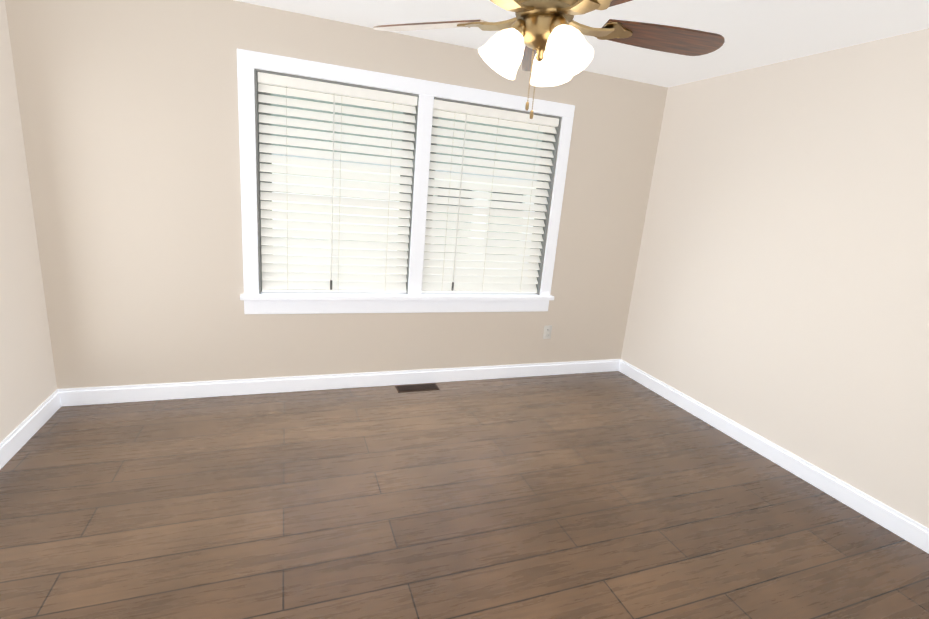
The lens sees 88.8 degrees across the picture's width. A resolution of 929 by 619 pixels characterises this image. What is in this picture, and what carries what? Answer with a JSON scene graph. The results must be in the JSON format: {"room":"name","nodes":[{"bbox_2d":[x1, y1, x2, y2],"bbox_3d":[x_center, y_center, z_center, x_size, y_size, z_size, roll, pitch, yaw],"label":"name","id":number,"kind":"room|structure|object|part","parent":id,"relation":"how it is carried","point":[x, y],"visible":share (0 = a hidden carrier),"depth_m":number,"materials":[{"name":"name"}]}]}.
{"room":"empty bedroom","nodes":[
{"label":"empty bedroom","id":0,"kind":"room"},
{"bbox_2d":[0,0,56,442],"bbox_3d":[-1.512,0.130,0.111,0.140,2.420,5.490,0,15,-21],"label":"wall","id":1,"kind":"structure","parent":0,"point":[28,385],"depth_m":2.46,"materials":[{"name":"beige paint"}]},
{"bbox_2d":[0,389,63,468],"bbox_3d":[-1.874,0.990,1.309,0.014,0.112,3.460,0,15,-21],"label":"baseboard","id":2,"kind":"structure","parent":1,"relation":"attached to","point":[21,434],"depth_m":2.54,"materials":[{"name":"white wood"}]},
{"bbox_2d":[5,0,667,388],"bbox_3d":[-0.453,-0.611,3.416,4.460,2.420,0.140,0,15,-21],"label":"wall","id":3,"kind":"structure","parent":0,"point":[129,114],"depth_m":2.92,"materials":[{"name":"beige paint"}]},
{"bbox_2d":[60,359,619,405],"bbox_3d":[-0.524,0.524,3.627,4.180,0.112,0.014,0,15,-21],"label":"baseboard","id":4,"kind":"structure","parent":3,"relation":"attached to","point":[182,390],"depth_m":3.41,"materials":[{"name":"white wood"}]},
{"bbox_2d":[237,49,574,313],"bbox_3d":[-0.330,-0.759,3.382,2.330,1.595,0.180,0,15,-21],"label":"window unit","id":5,"kind":"structure","parent":3,"relation":"in","point":[373,271],"depth_m":3.29,"materials":[{"name":"white plastic"}]},
{"bbox_2d":[543,325,551,338],"bbox_3d":[0.701,0.192,3.999,0.072,0.116,0.009,0,15,-21],"label":"electrical outlet","id":6,"kind":"object","parent":3,"relation":"attached to","point":[547,332],"visible":1,"depth_m":4.00,"materials":[{"name":"white plastic"}]},
{"bbox_2d":[0,371,928,618],"bbox_3d":[0.556,1.304,1.339,4.980,0.100,5.690,0,15,-21],"label":"floor","id":7,"kind":"structure","parent":0,"point":[608,495],"depth_m":2.23,"materials":[{"name":"laminate"}]},
{"bbox_2d":[395,383,439,392],"bbox_3d":[-0.359,0.596,3.616,0.320,0.007,0.115,0,15,-21],"label":"floor vent","id":8,"kind":"object","parent":7,"relation":"in","point":[416,387],"visible":1,"depth_m":3.61,"materials":[{"name":"brown metal"}]},
{"bbox_2d":[235,0,928,86],"bbox_3d":[0.768,-1.131,0.726,4.980,0.100,5.690,0,15,-21],"label":"ceiling","id":9,"kind":"structure","parent":0,"point":[756,33],"depth_m":2.54,"materials":[{"name":"white paint"}]},
{"bbox_2d":[373,0,724,118],"bbox_3d":[0.299,-0.972,1.531,1.248,0.678,1.248,0,15,-21],"label":"fan","id":10,"kind":"object","parent":9,"relation":"hanging from","point":[558,50],"visible":1,"depth_m":1.55,"materials":[{"name":"gold metal"}]},
{"label":"blade","id":11,"kind":"part","parent":10,"relation":"part of","materials":[{"name":"brown wood"}]},
{"label":"blade","id":12,"kind":"part","parent":10,"relation":"part of","materials":[{"name":"brown wood"}]},
{"label":"blade","id":13,"kind":"part","parent":10,"relation":"part of","materials":[{"name":"brown wood"}]},
{"bbox_2d":[621,28,928,527],"bbox_3d":[2.531,0.099,1.633,0.140,2.420,5.490,0,15,-21],"label":"wall","id":14,"kind":"structure","parent":0,"point":[780,294],"depth_m":2.80,"materials":[{"name":"beige paint"}]},
{"bbox_2d":[619,359,928,553],"bbox_3d":[1.992,0.936,2.862,0.014,0.112,3.271,0,15,-21],"label":"baseboard","id":15,"kind":"structure","parent":14,"relation":"attached to","point":[899,524],"depth_m":2.83,"materials":[{"name":"white wood"}]},
{"label":"outside","id":16,"kind":"structure","parent":0,"visible":0},
{"bbox_3d":[-4.804,-3.424,23.187,70.000,0.100,39.700,0,15,-21],"label":"lawn","id":17,"kind":"structure","parent":16,"visible":0},
{"bbox_2d":[271,93,542,276],"bbox_3d":[-0.265,-3.714,11.118,18.600,7.100,5.870,0,15,-21],"label":"neighbor house","id":18,"kind":"structure","parent":17,"relation":"on","point":[320,101],"depth_m":9.09,"materials":[{"name":"white"}]}
]}

